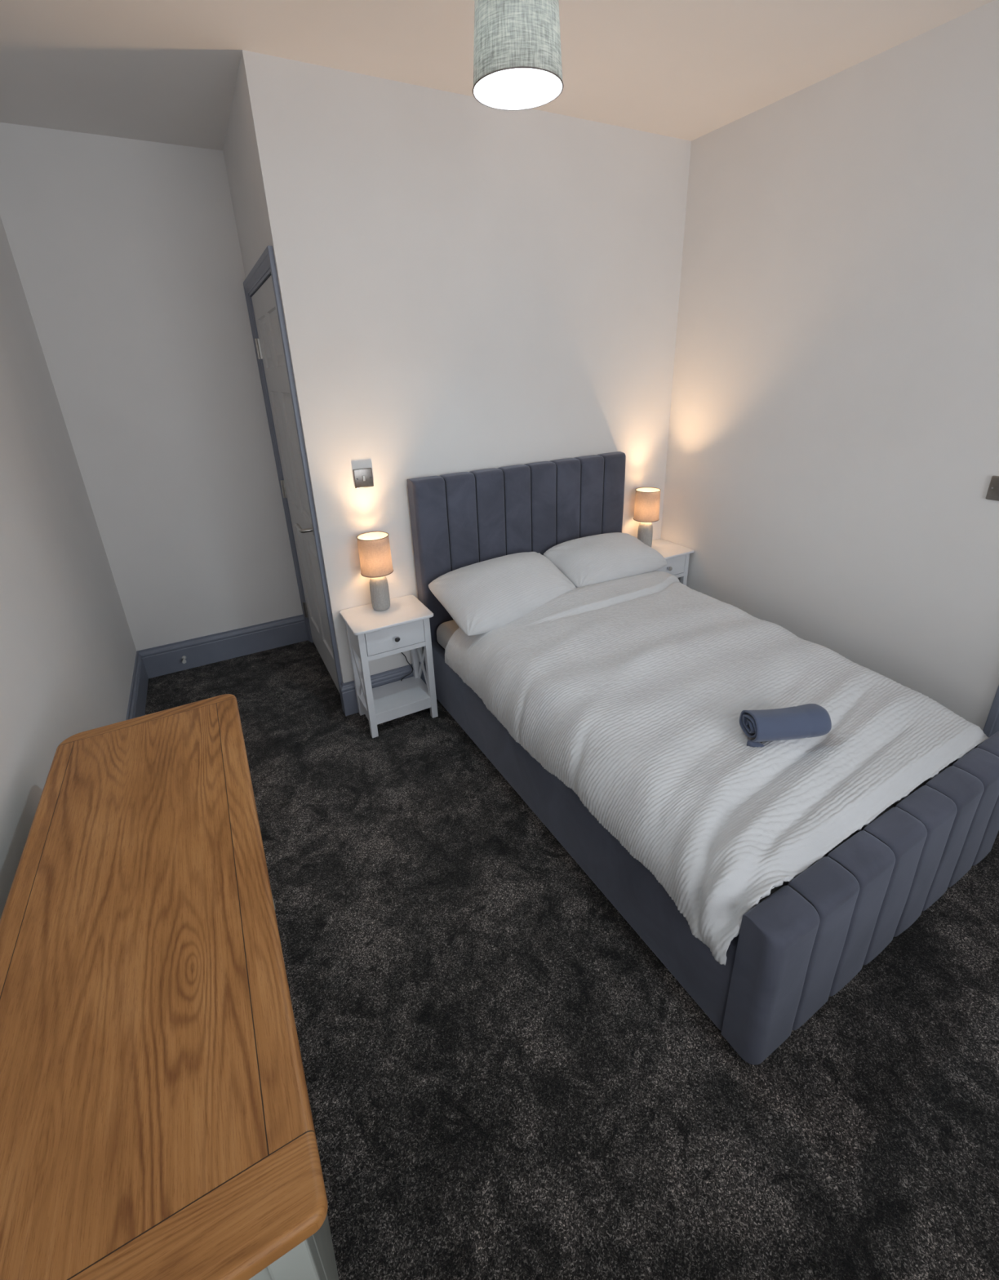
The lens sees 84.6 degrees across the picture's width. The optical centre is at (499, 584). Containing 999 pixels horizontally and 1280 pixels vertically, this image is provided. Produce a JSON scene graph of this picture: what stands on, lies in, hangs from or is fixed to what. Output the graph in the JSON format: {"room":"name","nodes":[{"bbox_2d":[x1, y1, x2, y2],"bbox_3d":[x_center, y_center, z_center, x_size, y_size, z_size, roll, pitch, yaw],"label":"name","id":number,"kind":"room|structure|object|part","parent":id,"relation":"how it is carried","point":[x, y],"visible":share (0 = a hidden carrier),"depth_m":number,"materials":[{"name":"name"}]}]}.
{"room":"bedroom","nodes":[
{"label":"bedroom","id":0,"kind":"room"},
{"bbox_2d":[0,216,136,919],"bbox_3d":[-1.099,0.010,0.891,0.100,2.624,4.584,-13,24,-26],"label":"wall","id":1,"kind":"structure","parent":0,"point":[68,651],"depth_m":1.92,"materials":[{"name":"paint"}]},
{"bbox_2d":[125,651,148,719],"bbox_3d":[-0.982,1.149,1.325,0.018,0.178,4.484,-13,24,-26],"label":"baseboard","id":2,"kind":"structure","parent":1,"relation":"attached to","point":[138,693],"depth_m":2.86,"materials":[{"name":"blue paint"}]},
{"bbox_2d":[0,122,302,650],"bbox_3d":[-1.675,-0.797,2.981,1.038,2.624,0.100,-13,24,-26],"label":"wall","id":3,"kind":"structure","parent":0,"point":[126,253],"depth_m":2.77,"materials":[{"name":"paint"}]},
{"bbox_2d":[182,655,186,663],"bbox_3d":[-1.850,0.440,3.224,0.022,0.024,0.058,-13,24,-26],"label":"door stop","id":4,"kind":"object","parent":3,"relation":"attached to","point":[184,661],"visible":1,"depth_m":3.21,"materials":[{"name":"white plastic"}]},
{"bbox_2d":[136,614,307,678],"bbox_3d":[-1.649,0.368,3.360,0.938,0.178,0.018,-13,24,-26],"label":"baseboard","id":5,"kind":"structure","parent":3,"relation":"attached to","point":[163,660],"depth_m":3.34,"materials":[{"name":"blue paint"}]},
{"bbox_2d":[222,63,269,278],"bbox_3d":[-1.028,-0.741,2.780,0.100,2.624,0.884,-13,24,-26],"label":"wall","id":6,"kind":"structure","parent":0,"point":[237,150],"depth_m":2.29,"materials":[{"name":"paint"}]},
{"bbox_2d":[243,245,343,711],"bbox_3d":[-1.027,-0.462,2.838,0.162,2.063,0.961,-13,24,-26],"label":"door","id":7,"kind":"structure","parent":6,"relation":"in","point":[261,286],"depth_m":2.75,"materials":[{"name":"grey paint"}]},
{"bbox_3d":[-1.001,-0.441,2.861,0.106,2.005,0.845,-13,24,-26],"label":"frame","id":8,"kind":"part","parent":7,"relation":"part of","materials":[{"name":"grey paint"}]},
{"bbox_3d":[-0.920,-0.269,2.601,0.064,0.052,0.151,-13,24,-26],"label":"handle","id":9,"kind":"part","parent":7,"relation":"part of","materials":[{"name":"metal"}]},
{"bbox_2d":[240,49,691,683],"bbox_3d":[0.070,-0.790,2.804,2.066,2.624,0.100,-13,24,-26],"label":"wall","id":10,"kind":"structure","parent":0,"point":[466,285],"depth_m":2.45,"materials":[{"name":"paint"}]},
{"bbox_2d":[339,680,345,714],"bbox_3d":[-0.779,0.573,2.761,0.018,0.178,0.040,-13,24,-26],"label":"baseboard","id":11,"kind":"structure","parent":10,"relation":"attached to","point":[342,682],"depth_m":2.75,"materials":[{"name":"blue paint"}]},
{"bbox_2d":[352,467,373,488],"bbox_3d":[-0.607,-0.477,2.457,0.085,0.085,0.014,-13,24,-26],"label":"light switch","id":12,"kind":"object","parent":10,"relation":"attached to","point":[363,477],"visible":1,"depth_m":2.45,"materials":[{"name":"silver metal"}]},
{"bbox_2d":[342,661,426,715],"bbox_3d":[0.132,0.366,3.201,2.084,0.178,0.018,-13,24,-26],"label":"baseboard","id":13,"kind":"structure","parent":10,"relation":"attached to","point":[348,692],"depth_m":2.80,"materials":[{"name":"blue paint"}]},
{"bbox_2d":[0,0,994,151],"bbox_3d":[0.239,-1.558,1.024,3.204,0.100,4.684,-13,24,-26],"label":"ceiling","id":14,"kind":"structure","parent":0,"point":[160,71],"depth_m":1.88,"materials":[{"name":"paint"}]},
{"bbox_2d":[472,0,564,110],"bbox_3d":[0.036,-1.334,1.187,0.209,0.423,0.209,-13,24,-26],"label":"pendant lamp","id":15,"kind":"object","parent":14,"relation":"hanging from","point":[517,52],"visible":1,"depth_m":1.18,"materials":[{"name":"grey fabric"}]},
{"bbox_2d":[144,640,998,1279],"bbox_3d":[0.332,0.983,2.030,3.204,0.120,4.684,-13,24,-26],"label":"floor","id":16,"kind":"structure","parent":0,"point":[504,1079],"depth_m":1.36,"materials":[{"name":"grey carpet"}]},
{"bbox_2d":[0,693,338,1279],"bbox_3d":[-0.636,0.889,1.132,0.410,0.780,1.195,-13,24,-26],"label":"dresser","id":17,"kind":"object","parent":16,"relation":"on","point":[157,1122],"visible":1,"depth_m":0.76,"materials":[{"name":"brown wood"}]},
{"bbox_3d":[-0.249,1.038,0.763,0.046,0.750,0.046,-13,24,-26],"label":"corner post","id":18,"kind":"part","parent":17,"relation":"part of","materials":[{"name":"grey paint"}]},
{"bbox_3d":[-0.328,0.997,0.940,0.011,0.460,0.332,-13,24,-26],"label":"cupboard door","id":19,"kind":"part","parent":17,"relation":"part of","materials":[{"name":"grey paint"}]},
{"bbox_2d":[339,595,438,737],"bbox_3d":[-0.518,0.392,2.664,0.372,0.568,0.288,-13,24,-26],"label":"nightstand","id":20,"kind":"object","parent":16,"relation":"on","point":[372,634],"visible":1,"depth_m":2.58,"materials":[{"name":"white paint"}]},
{"bbox_3d":[-0.704,0.396,2.690,0.030,0.555,0.030,-13,24,-26],"label":"leg","id":21,"kind":"part","parent":20,"relation":"part of","materials":[{"name":"white paint"}]},
{"bbox_3d":[-0.648,0.608,2.673,0.016,0.046,0.182,-13,24,-26],"label":"rail","id":22,"kind":"part","parent":20,"relation":"part of","materials":[{"name":"white paint"}]},
{"bbox_3d":[-0.603,0.461,2.515,0.030,0.555,0.030,-13,24,-26],"label":"leg","id":23,"kind":"part","parent":20,"relation":"part of","materials":[{"name":"white paint"}]},
{"bbox_2d":[356,531,393,610],"bbox_3d":[-0.564,-0.056,2.542,0.149,0.358,0.149,-13,24,-26],"label":"table lamp","id":24,"kind":"object","parent":20,"relation":"on","point":[374,547],"visible":1,"depth_m":2.48,"materials":[{"name":"beige fabric"}]},
{"bbox_3d":[-0.567,-0.140,2.508,0.145,0.172,0.145,-13,24,-26],"label":"lamp shade","id":25,"kind":"part","parent":24,"relation":"part of","materials":[{"name":"beige fabric"}]},
{"bbox_3d":[-0.526,0.210,2.594,0.328,0.150,0.236,-13,24,-26],"label":"drawer frame","id":26,"kind":"part","parent":20,"relation":"part of","materials":[{"name":"white paint"}]},
{"bbox_2d":[358,675,431,716],"bbox_3d":[-0.514,0.549,2.729,0.328,0.012,0.234,-13,24,-26],"label":"shelf","id":27,"kind":"object","parent":20,"relation":"attached to","point":[398,696],"depth_m":2.70,"materials":[{"name":"white paint"}]},
{"bbox_3d":[-0.473,0.238,2.501,0.272,0.112,0.017,-13,24,-26],"label":"drawer","id":28,"kind":"part","parent":20,"relation":"part of","materials":[{"name":"white paint"}]},
{"bbox_3d":[-0.463,0.243,2.484,0.027,0.027,0.023,-13,24,-26],"label":"knob","id":29,"kind":"part","parent":20,"relation":"part of","materials":[{"name":"black metal"}]},
{"bbox_3d":[-0.462,0.609,2.652,0.276,0.046,0.016,-13,24,-26],"label":"rail","id":30,"kind":"part","parent":20,"relation":"part of","materials":[{"name":"white paint"}]},
{"bbox_2d":[400,652,413,680],"bbox_3d":[-0.538,0.350,2.786,0.186,0.563,0.032,-11,23,-21],"label":"cable","id":31,"kind":"object","parent":20,"relation":"hanging from","point":[401,652],"visible":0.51,"depth_m":2.84,"materials":[{"name":"black plastic"}]},
{"bbox_3d":[-0.436,0.334,2.823,0.030,0.555,0.030,-13,24,-26],"label":"leg","id":32,"kind":"part","parent":20,"relation":"part of","materials":[{"name":"white paint"}]},
{"bbox_3d":[-0.334,0.399,2.648,0.030,0.555,0.030,-13,24,-26],"label":"leg","id":33,"kind":"part","parent":20,"relation":"part of","materials":[{"name":"white paint"}]},
{"bbox_2d":[651,538,694,585],"bbox_3d":[0.940,0.053,3.387,0.372,0.568,0.288,-13,24,-26],"label":"nightstand","id":34,"kind":"object","parent":16,"relation":"on","point":[677,557],"visible":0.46,"depth_m":3.26,"materials":[{"name":"white paint"}]},
{"bbox_2d":[633,487,661,546],"bbox_3d":[0.867,-0.384,3.238,0.149,0.358,0.149,-13,24,-26],"label":"table lamp","id":35,"kind":"object","parent":34,"relation":"on","point":[647,500],"visible":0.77,"depth_m":3.17,"materials":[{"name":"brown fabric"}]},
{"bbox_3d":[0.864,-0.468,3.205,0.145,0.172,0.145,-13,24,-26],"label":"lamp shade","id":36,"kind":"part","parent":35,"relation":"part of","materials":[{"name":"beige fabric"}]},
{"bbox_3d":[0.985,-0.102,3.224,0.272,0.112,0.017,-13,24,-26],"label":"drawer","id":37,"kind":"part","parent":34,"relation":"part of","materials":[{"name":"white paint"}]},
{"bbox_3d":[0.932,-0.130,3.317,0.328,0.150,0.236,-13,24,-26],"label":"drawer frame","id":38,"kind":"part","parent":34,"relation":"part of","materials":[{"name":"white paint"}]},
{"bbox_3d":[1.124,0.059,3.372,0.030,0.555,0.030,-13,24,-26],"label":"leg","id":39,"kind":"part","parent":34,"relation":"part of","materials":[{"name":"white paint"}]},
{"bbox_2d":[407,451,998,1064],"bbox_3d":[0.640,0.209,2.216,1.265,1.136,2.014,-14,24,-27],"label":"bed","id":40,"kind":"object","parent":16,"relation":"on","point":[797,948],"visible":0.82,"depth_m":1.60,"materials":[{"name":"grey fabric"}]},
{"bbox_3d":[0.162,-0.087,2.998,1.265,1.128,0.087,-14,24,-27],"label":"headboard","id":41,"kind":"part","parent":40,"relation":"part of","materials":[{"name":"grey fabric"}]},
{"bbox_3d":[0.124,0.715,2.097,0.041,0.318,1.842,-14,24,-27],"label":"rail","id":42,"kind":"part","parent":40,"relation":"part of","materials":[{"name":"grey fabric"}]},
{"bbox_2d":[436,619,977,902],"bbox_3d":[0.642,0.382,2.292,1.217,0.110,1.804,-14,24,-27],"label":"mattress","id":43,"kind":"object","parent":40,"relation":"on","point":[445,630],"visible":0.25,"depth_m":2.60,"materials":[{"name":"white fabric"}]},
{"bbox_2d":[444,570,988,964],"bbox_3d":[0.699,0.372,2.151,1.331,0.308,1.571,-14,24,-27],"label":"duvet","id":44,"kind":"object","parent":43,"relation":"on","point":[633,692],"visible":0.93,"depth_m":1.76,"materials":[{"name":"white fabric"}]},
{"bbox_2d":[428,551,576,635],"bbox_3d":[0.045,0.009,2.617,0.679,0.206,0.446,-13,24,-26],"label":"pillow","id":45,"kind":"object","parent":44,"relation":"on","point":[483,597],"visible":0.94,"depth_m":2.51,"materials":[{"name":"white fabric"}]},
{"bbox_2d":[543,532,667,587],"bbox_3d":[0.572,-0.150,2.932,0.620,0.190,0.347,-13,24,-26],"label":"pillow","id":46,"kind":"object","parent":44,"relation":"on","point":[594,559],"visible":0.86,"depth_m":2.83,"materials":[{"name":"white fabric"}]},
{"bbox_2d":[739,703,831,746],"bbox_3d":[0.868,0.428,1.676,0.250,0.100,0.110,-3,22,-3],"label":"rolled towel","id":47,"kind":"object","parent":44,"relation":"on","point":[808,720],"visible":1,"depth_m":1.64,"materials":[{"name":"blue fabric"}]},
{"bbox_3d":[1.128,0.820,1.561,1.265,0.434,0.094,-14,24,-27],"label":"footboard","id":48,"kind":"part","parent":40,"relation":"part of","materials":[{"name":"grey fabric"}]},
{"bbox_2d":[660,0,998,730],"bbox_3d":[1.859,-0.473,1.837,0.100,2.624,3.600,-13,24,-26],"label":"wall","id":49,"kind":"structure","parent":0,"point":[833,454],"depth_m":2.28,"materials":[{"name":"paint"}]},
{"bbox_2d":[982,685,998,737],"bbox_3d":[2.125,-0.033,1.484,0.118,2.048,0.931,-13,24,-26],"label":"door","id":50,"kind":"structure","parent":49,"relation":"in","point":[991,727],"depth_m":2.09,"materials":[{"name":"blue paint"}]},
{"bbox_2d":[986,475,998,501],"bbox_3d":[1.777,-0.337,1.935,0.014,0.085,0.085,-13,24,-26],"label":"light switch","id":51,"kind":"object","parent":49,"relation":"attached to","point":[993,493],"visible":1,"depth_m":1.95,"materials":[{"name":"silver metal"}]}
]}

